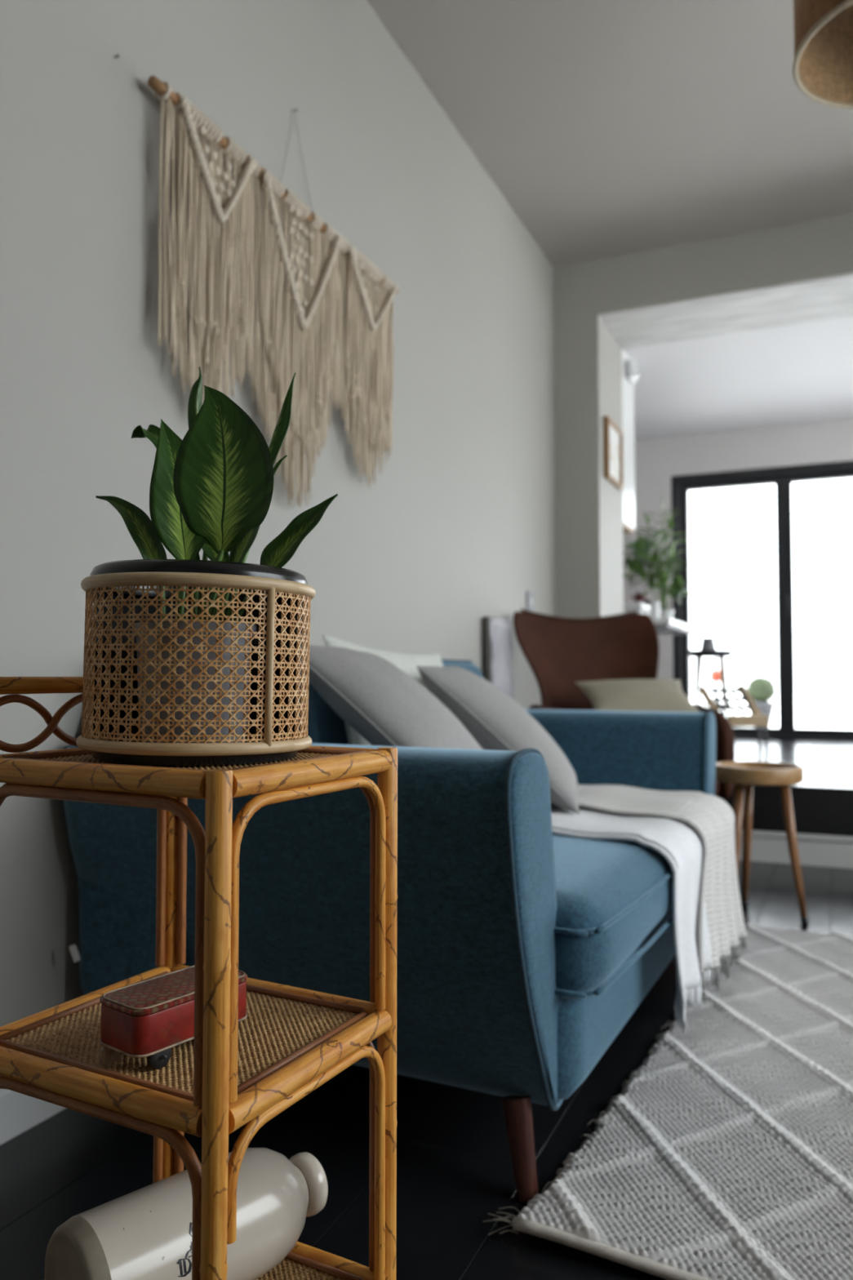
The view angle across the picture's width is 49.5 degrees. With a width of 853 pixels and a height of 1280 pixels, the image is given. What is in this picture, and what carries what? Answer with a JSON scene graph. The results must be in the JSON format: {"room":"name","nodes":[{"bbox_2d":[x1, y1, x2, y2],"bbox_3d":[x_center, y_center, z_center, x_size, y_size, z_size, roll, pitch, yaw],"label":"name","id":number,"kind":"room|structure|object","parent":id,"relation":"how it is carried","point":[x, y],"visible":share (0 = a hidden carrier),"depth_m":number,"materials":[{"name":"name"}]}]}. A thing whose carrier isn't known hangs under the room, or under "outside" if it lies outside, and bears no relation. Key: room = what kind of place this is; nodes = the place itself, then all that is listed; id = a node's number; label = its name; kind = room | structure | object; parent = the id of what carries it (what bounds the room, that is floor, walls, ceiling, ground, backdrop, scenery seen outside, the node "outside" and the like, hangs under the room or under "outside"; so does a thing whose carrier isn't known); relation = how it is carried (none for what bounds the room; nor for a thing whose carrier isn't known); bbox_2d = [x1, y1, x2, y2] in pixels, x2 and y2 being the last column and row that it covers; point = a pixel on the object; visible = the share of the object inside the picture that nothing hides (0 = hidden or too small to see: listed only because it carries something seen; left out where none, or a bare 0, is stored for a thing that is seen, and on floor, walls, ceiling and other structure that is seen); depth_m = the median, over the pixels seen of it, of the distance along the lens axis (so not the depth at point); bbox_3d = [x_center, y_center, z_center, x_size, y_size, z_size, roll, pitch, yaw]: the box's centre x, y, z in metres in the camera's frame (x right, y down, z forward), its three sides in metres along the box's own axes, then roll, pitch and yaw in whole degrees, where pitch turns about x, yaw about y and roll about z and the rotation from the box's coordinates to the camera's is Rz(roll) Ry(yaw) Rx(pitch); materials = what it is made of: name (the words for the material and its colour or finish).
{"room":"living room","nodes":[
{"label":"living room","id":0,"kind":"room"},
{"bbox_2d":[0,0,555,1075],"bbox_3d":[-0.677,-0.555,1.687,0.120,2.720,6.690,-1,-2,24],"label":"wall","id":1,"kind":"structure","parent":0,"point":[454,531],"depth_m":2.10,"materials":[{"name":"paint"}]},
{"bbox_2d":[0,1088,66,1144],"bbox_3d":[-0.728,0.751,1.357,0.014,0.085,5.938,-1,-2,24],"label":"baseboard","id":2,"kind":"structure","parent":1,"relation":"attached to","point":[19,1112],"depth_m":1.50,"materials":[{"name":"white paint"}]},
{"bbox_2d":[526,591,533,612],"bbox_3d":[0.456,-0.168,4.054,0.013,0.086,0.086,-1,-2,24],"label":"light switch","id":3,"kind":"object","parent":1,"relation":"attached to","point":[530,595],"visible":0.89,"depth_m":4.04,"materials":[{"name":"grey paint"}]},
{"bbox_3d":[-0.332,-1.334,2.330,0.017,0.009,0.008,-1,-2,24],"label":"nail","id":4,"kind":"object","parent":1,"relation":"attached to","visible":0},
{"bbox_2d":[146,75,398,508],"bbox_3d":[-0.316,-0.826,2.279,0.061,1.012,1.076,-1,-2,24],"label":"macrame hanging","id":5,"kind":"object","parent":4,"relation":"hanging from","point":[362,369],"visible":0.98,"depth_m":2.14,"materials":[{"name":"fabric"}]},
{"bbox_2d":[0,860,852,1279],"bbox_3d":[0.747,0.825,0.627,3.500,0.120,6.289,-1,-2,24],"label":"floor","id":6,"kind":"structure","parent":0,"point":[455,1166],"depth_m":1.42,"materials":[{"name":"black wood"}]},
{"bbox_2d":[0,676,397,1279],"bbox_3d":[-0.222,0.404,0.859,0.308,0.739,0.274,-1,-3,28],"label":"side table","id":7,"kind":"object","parent":6,"relation":"on","point":[291,1041],"visible":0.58,"depth_m":0.79,"materials":[{"name":"brown wicker"}]},
{"bbox_2d":[98,964,247,1069],"bbox_3d":[-0.223,0.332,0.817,0.068,0.055,0.128,-2,-3,38],"label":"cart","id":8,"kind":"object","parent":7,"relation":"on","point":[148,1018],"visible":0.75,"depth_m":0.78,"materials":[{"name":"red paint"}]},
{"bbox_2d":[44,1147,328,1279],"bbox_3d":[-0.210,0.557,0.871,0.259,0.111,0.111,2,-3,-44],"label":"bottle","id":9,"kind":"object","parent":7,"relation":"on","point":[145,1233],"visible":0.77,"depth_m":0.83,"materials":[{"name":"ceramic"}]},
{"bbox_2d":[5,990,368,1093],"bbox_3d":[-0.222,0.363,0.861,0.262,0.002,0.224,-1,-3,28],"label":"shelf","id":10,"kind":"object","parent":7,"relation":"attached to","point":[281,1028],"depth_m":0.84,"materials":[{"name":"brown wicker"}]},
{"bbox_2d":[40,752,336,769],"bbox_3d":[-0.222,0.113,0.871,0.262,0.002,0.224,-1,-3,28],"label":"shelf","id":11,"kind":"object","parent":7,"relation":"attached to","point":[73,757],"depth_m":0.83,"materials":[{"name":"brown wicker"}]},
{"bbox_2d":[75,559,315,767],"bbox_3d":[-0.217,0.023,0.885,0.220,0.182,0.218,0,-2,7],"label":"planter","id":12,"kind":"object","parent":7,"relation":"on","point":[123,593],"visible":0.93,"depth_m":0.80,"materials":[{"name":"beige wicker"}]},
{"bbox_2d":[133,621,256,742],"bbox_3d":[-0.218,0.041,0.872,0.114,0.110,0.114,-1,-2,24],"label":"nursery pot","id":13,"kind":"object","parent":12,"relation":"in","point":[166,624],"visible":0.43,"depth_m":0.83,"materials":[{"name":"grey plastic"}]},
{"bbox_2d":[95,366,337,621],"bbox_3d":[-0.202,-0.139,0.894,0.232,0.285,0.117,0,-2,-6],"label":"leafy houseplant","id":14,"kind":"object","parent":13,"relation":"in","point":[211,490],"visible":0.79,"depth_m":0.85,"materials":[{"name":"green plant"}]},
{"bbox_2d":[255,1257,344,1279],"bbox_3d":[-0.222,0.619,0.851,0.262,0.002,0.224,-1,-3,28],"label":"shelf","id":15,"kind":"object","parent":7,"relation":"attached to","point":[299,1268],"depth_m":0.91,"materials":[{"name":"brown wicker"}]},
{"bbox_2d":[63,659,715,1201],"bbox_3d":[0.143,0.430,2.123,0.919,0.795,1.699,-1,-2,26],"label":"sofa","id":16,"kind":"object","parent":6,"relation":"on","point":[525,949],"visible":0.62,"depth_m":1.37,"materials":[{"name":"teal fabric"}]},
{"bbox_2d":[322,634,443,745],"bbox_3d":[-0.051,0.187,2.261,0.149,0.379,0.618,-1,-2,27],"label":"cushion","id":17,"kind":"object","parent":16,"relation":"on","point":[407,663],"visible":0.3,"depth_m":2.22,"materials":[{"name":"beige fabric"}]},
{"bbox_2d":[309,644,482,749],"bbox_3d":[-0.054,0.146,1.805,0.313,0.273,0.412,-1,-2,19],"label":"cushion","id":18,"kind":"object","parent":16,"relation":"on","point":[382,703],"visible":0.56,"depth_m":1.67,"materials":[{"name":"grey fabric"}]},
{"bbox_2d":[416,665,579,813],"bbox_3d":[0.187,0.221,2.230,0.355,0.323,0.438,0,-2,9],"label":"cushion","id":19,"kind":"object","parent":16,"relation":"on","point":[495,720],"visible":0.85,"depth_m":2.05,"materials":[{"name":"grey fabric"}]},
{"bbox_2d":[552,833,672,999],"bbox_3d":[0.214,0.473,2.087,0.751,0.178,1.360,-1,-2,26],"label":"seat cushion","id":20,"kind":"object","parent":16,"relation":"on","point":[608,895],"depth_m":1.45,"materials":[{"name":"teal fabric"}]},
{"bbox_2d":[551,804,715,1034],"bbox_3d":[0.258,0.548,1.992,0.652,0.385,0.407,-1,-2,26],"label":"throw blanket","id":21,"kind":"object","parent":16,"relation":"on","point":[678,842],"visible":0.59,"depth_m":1.82,"materials":[{"name":"white fabric"}]},
{"bbox_2d":[576,784,746,996],"bbox_3d":[0.389,0.574,2.294,0.704,0.431,0.552,-1,-2,26],"label":"throw blanket","id":22,"kind":"object","parent":16,"relation":"on","point":[713,819],"visible":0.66,"depth_m":2.11,"materials":[{"name":"white fabric"}]},
{"bbox_2d":[482,616,514,699],"bbox_3d":[0.293,0.395,3.583,0.072,0.962,0.244,-1,-2,24],"label":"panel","id":23,"kind":"object","parent":6,"relation":"on","point":[497,642],"visible":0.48,"depth_m":3.56,"materials":[{"name":"grey"}]},
{"bbox_2d":[513,608,734,798],"bbox_3d":[0.714,0.371,3.508,0.664,1.015,0.736,1,-2,-14],"label":"chair","id":24,"kind":"object","parent":6,"relation":"on","point":[560,652],"visible":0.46,"depth_m":3.79,"materials":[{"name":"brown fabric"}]},
{"bbox_2d":[574,678,700,711],"bbox_3d":[0.797,0.222,3.475,0.426,0.153,0.228,0,-2,-8],"label":"cushion","id":25,"kind":"object","parent":24,"relation":"on","point":[660,695],"visible":0.77,"depth_m":3.42,"materials":[{"name":"beige fabric"}]},
{"bbox_2d":[715,780,719,795],"bbox_3d":[0.736,0.488,3.419,0.470,0.170,0.560,1,-2,-14],"label":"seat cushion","id":26,"kind":"object","parent":24,"relation":"on","point":[717,783],"depth_m":3.21,"materials":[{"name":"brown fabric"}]},
{"bbox_2d":[482,923,852,1279],"bbox_3d":[1.151,0.786,1.657,1.570,0.037,1.729,-1,-2,26],"label":"woven rug","id":27,"kind":"object","parent":6,"relation":"on","point":[727,1153],"visible":0.93,"depth_m":1.44,"materials":[{"name":"fabric"}]},
{"bbox_2d":[715,760,808,925],"bbox_3d":[1.017,0.617,2.827,0.272,0.468,0.264,-1,-2,24],"label":"round side table","id":28,"kind":"object","parent":6,"relation":"on","point":[744,775],"visible":0.87,"depth_m":2.77,"materials":[{"name":"brown wood"}]},
{"bbox_2d":[715,760,804,786],"bbox_3d":[1.014,0.408,2.836,0.264,0.049,0.264,-1,-2,24],"label":"table top","id":29,"kind":"object","parent":28,"relation":"on","point":[740,773],"depth_m":2.74,"materials":[{"name":"brown wood"}]},
{"bbox_2d":[366,0,852,267],"bbox_3d":[0.922,-1.992,1.030,3.620,0.100,6.690,-1,-2,24],"label":"ceiling","id":30,"kind":"structure","parent":0,"point":[608,128],"depth_m":3.26,"materials":[{"name":"paint"}]},
{"bbox_2d":[792,0,852,109],"bbox_3d":[1.034,-1.593,2.017,0.448,0.620,0.448,-2,-3,41],"label":"lampshade","id":31,"kind":"object","parent":30,"relation":"hanging from","point":[823,64],"visible":1,"depth_m":2.20,"materials":[{"name":"brown fabric"}]},
{"bbox_2d":[553,212,852,620],"bbox_3d":[2.221,-0.465,4.013,3.520,2.720,0.520,-1,-2,24],"label":"wall","id":32,"kind":"structure","parent":0,"point":[589,560],"depth_m":4.39,"materials":[{"name":"paint"}]},
{"bbox_2d":[603,416,623,489],"bbox_3d":[0.931,-0.925,4.600,0.025,0.296,0.324,-1,-2,24],"label":"framed print","id":33,"kind":"object","parent":32,"relation":"attached to","point":[613,435],"visible":1,"depth_m":4.59,"materials":[{"name":"brown wood"}]},
{"bbox_2d":[621,349,635,533],"bbox_3d":[0.643,-1.064,5.221,1.000,0.950,0.350,-1,-2,24],"label":"window","id":34,"kind":"structure","parent":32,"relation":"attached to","point":[628,388],"depth_m":4.99,"materials":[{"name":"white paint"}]},
{"bbox_2d":[626,359,639,383],"bbox_3d":[1.110,-1.448,4.984,0.058,0.110,0.120,-1,-2,24],"label":"sensor","id":35,"kind":"object","parent":34,"relation":"attached to","point":[632,373],"visible":1,"depth_m":4.94,"materials":[{"name":"white plastic"}]},
{"bbox_2d":[599,274,852,349],"bbox_3d":[2.264,-1.693,4.052,2.933,0.263,0.500,-1,-2,24],"label":"ceiling beam","id":36,"kind":"structure","parent":32,"relation":"attached to","point":[832,298],"depth_m":4.39,"materials":[{"name":"paint"}]},
{"bbox_2d":[622,418,852,679],"bbox_3d":[2.521,-0.274,6.501,5.200,2.530,0.200,-1,-2,24],"label":"wall","id":37,"kind":"structure","parent":0,"point":[656,460],"depth_m":6.67,"materials":[{"name":"paint"}]},
{"bbox_2d":[623,567,658,584],"bbox_3d":[1.403,-0.466,6.776,0.620,0.095,0.220,-1,-2,24],"label":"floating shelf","id":38,"kind":"object","parent":37,"relation":"attached to","point":[626,579],"visible":0.02,"depth_m":6.80,"materials":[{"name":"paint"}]},
{"bbox_2d":[622,551,627,568],"bbox_3d":[1.413,-0.594,6.749,0.126,0.159,0.121,-1,-2,24],"label":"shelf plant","id":39,"kind":"object","parent":38,"relation":"on","point":[624,553],"visible":0.15,"depth_m":6.73,"materials":[{"name":"green plant"}]},
{"bbox_2d":[624,537,654,567],"bbox_3d":[1.544,-0.634,6.698,0.236,0.235,0.214,-1,-2,24],"label":"shelf plant","id":40,"kind":"object","parent":38,"relation":"on","point":[648,542],"visible":0.34,"depth_m":6.67,"materials":[{"name":"green plant"}]},
{"bbox_2d":[671,460,852,740],"bbox_3d":[3.157,-0.258,6.190,2.945,1.925,0.128,-1,-2,24],"label":"window frame","id":41,"kind":"structure","parent":37,"relation":"in","point":[783,477],"depth_m":6.47,"materials":[{"name":"black metal"}]},
{"bbox_2d":[624,315,852,441],"bbox_3d":[2.152,-1.575,5.598,5.100,0.100,2.240,-1,-2,24],"label":"ceiling","id":42,"kind":"structure","parent":0,"point":[802,373],"depth_m":5.45,"materials":[{"name":"paint"}]},
{"bbox_2d":[750,702,776,727],"bbox_3d":[3.466,0.776,9.577,0.290,0.270,0.290,-1,-2,24],"label":"pot","id":43,"kind":"object","parent":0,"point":[765,708],"depth_m":9.47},
{"bbox_2d":[715,737,852,836],"bbox_3d":[1.938,0.787,5.131,5.016,0.305,3.100,-1,-2,24],"label":"window sill","id":44,"kind":"structure","parent":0,"point":[823,803],"depth_m":3.71,"materials":[{"name":"tile"}]},
{"bbox_2d":[650,617,697,699],"bbox_3d":[1.110,0.278,5.487,0.830,0.740,1.020,-1,-2,24],"label":"breakfast bar","id":45,"kind":"object","parent":44,"relation":"on","point":[664,626],"visible":0.28,"depth_m":5.50,"materials":[{"name":"white ceramic"}]},
{"bbox_2d":[623,601,650,615],"bbox_3d":[1.141,-0.153,5.216,0.190,0.100,0.270,-1,-2,24],"label":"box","id":46,"kind":"object","parent":45,"relation":"on","point":[640,607],"visible":0.37,"depth_m":5.09,"materials":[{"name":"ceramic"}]},
{"bbox_2d":[624,591,662,613],"bbox_3d":[1.257,-0.188,5.469,0.222,0.190,0.195,2,-3,-41],"label":"plant","id":47,"kind":"object","parent":45,"relation":"on","point":[638,597],"visible":0.2,"depth_m":5.47,"materials":[{"name":"green plant"}]},
{"bbox_2d":[649,600,660,617],"bbox_3d":[1.281,-0.166,5.187,0.054,0.122,0.054,-1,-2,24],"label":"candle","id":48,"kind":"object","parent":45,"relation":"on","point":[655,606],"visible":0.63,"depth_m":5.16,"materials":[{"name":"white wax"}]},
{"bbox_2d":[622,495,693,618],"bbox_3d":[1.347,-0.481,5.542,0.489,0.780,0.325,0,-2,-7],"label":"palm plant","id":49,"kind":"object","parent":45,"relation":"on","point":[640,543],"visible":0.97,"depth_m":5.53,"materials":[{"name":"green plant"}]},
{"bbox_2d":[650,617,697,632],"bbox_3d":[1.110,-0.076,5.500,0.830,0.033,1.020,-1,-2,24],"label":"countertop","id":50,"kind":"structure","parent":45,"relation":"on","point":[669,621],"depth_m":4.98,"materials":[{"name":"white ceramic"}]},
{"bbox_2d":[688,649,732,719],"bbox_3d":[1.703,0.356,5.540,0.254,0.587,0.254,-1,-2,24],"label":"lantern","id":51,"kind":"object","parent":44,"relation":"on","point":[699,654],"visible":0.7,"depth_m":5.50,"materials":[{"name":"black metal"}]},
{"bbox_2d":[700,637,715,649],"bbox_3d":[1.692,0.030,5.558,0.094,0.090,0.094,-1,-2,24],"label":"beaker","id":52,"kind":"object","parent":51,"relation":"on","point":[708,643],"visible":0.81,"depth_m":5.53,"materials":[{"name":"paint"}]},
{"bbox_2d":[688,649,732,657],"bbox_3d":[1.703,0.082,5.551,0.254,0.038,0.254,-1,-2,24],"label":"tray","id":53,"kind":"object","parent":51,"relation":"on","point":[698,653],"depth_m":5.45,"materials":[{"name":"black metal"}]},
{"bbox_2d":[697,684,770,753],"bbox_3d":[1.771,0.450,5.310,0.363,0.385,0.242,0,-2,0],"label":"chair","id":54,"kind":"object","parent":44,"relation":"on","point":[757,719],"visible":0.8,"depth_m":5.33,"materials":[{"name":"brown wood"}]},
{"bbox_2d":[738,829,852,868],"bbox_3d":[2.031,0.811,3.390,3.400,0.122,0.040,-1,-2,24],"label":"trim","id":55,"kind":"structure","parent":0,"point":[771,846],"depth_m":3.62,"materials":[{"name":"white paint"}]},
{"label":"outside","id":56,"kind":"structure","parent":0,"visible":0},
{"bbox_2d":[690,693,852,714],"bbox_3d":[3.953,0.830,6.970,20.000,0.040,44.000,-1,-2,24],"label":"ground","id":57,"kind":"structure","parent":56,"point":[810,704],"depth_m":18.23,"materials":[{"name":"white"}]},
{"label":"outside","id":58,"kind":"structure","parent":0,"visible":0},
{"bbox_2d":[725,712,852,729],"bbox_3d":[3.953,0.910,6.967,20.000,0.200,44.000,-1,-2,24],"label":"patio","id":59,"kind":"structure","parent":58,"point":[802,720],"depth_m":11.02,"materials":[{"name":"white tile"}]},
{"bbox_2d":[710,657,720,703],"bbox_3d":[2.470,0.491,7.887,0.180,0.710,0.180,-1,-2,24],"label":"lantern","id":60,"kind":"object","parent":59,"relation":"on","point":[714,674],"visible":0.48,"depth_m":7.87,"materials":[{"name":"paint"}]},
{"bbox_2d":[746,675,776,727],"bbox_3d":[3.466,0.642,9.582,0.300,0.538,0.297,-1,-2,24],"label":"topiary ball","id":61,"kind":"object","parent":59,"relation":"on","point":[762,690],"visible":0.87,"depth_m":9.49,"materials":[{"name":"plant"}]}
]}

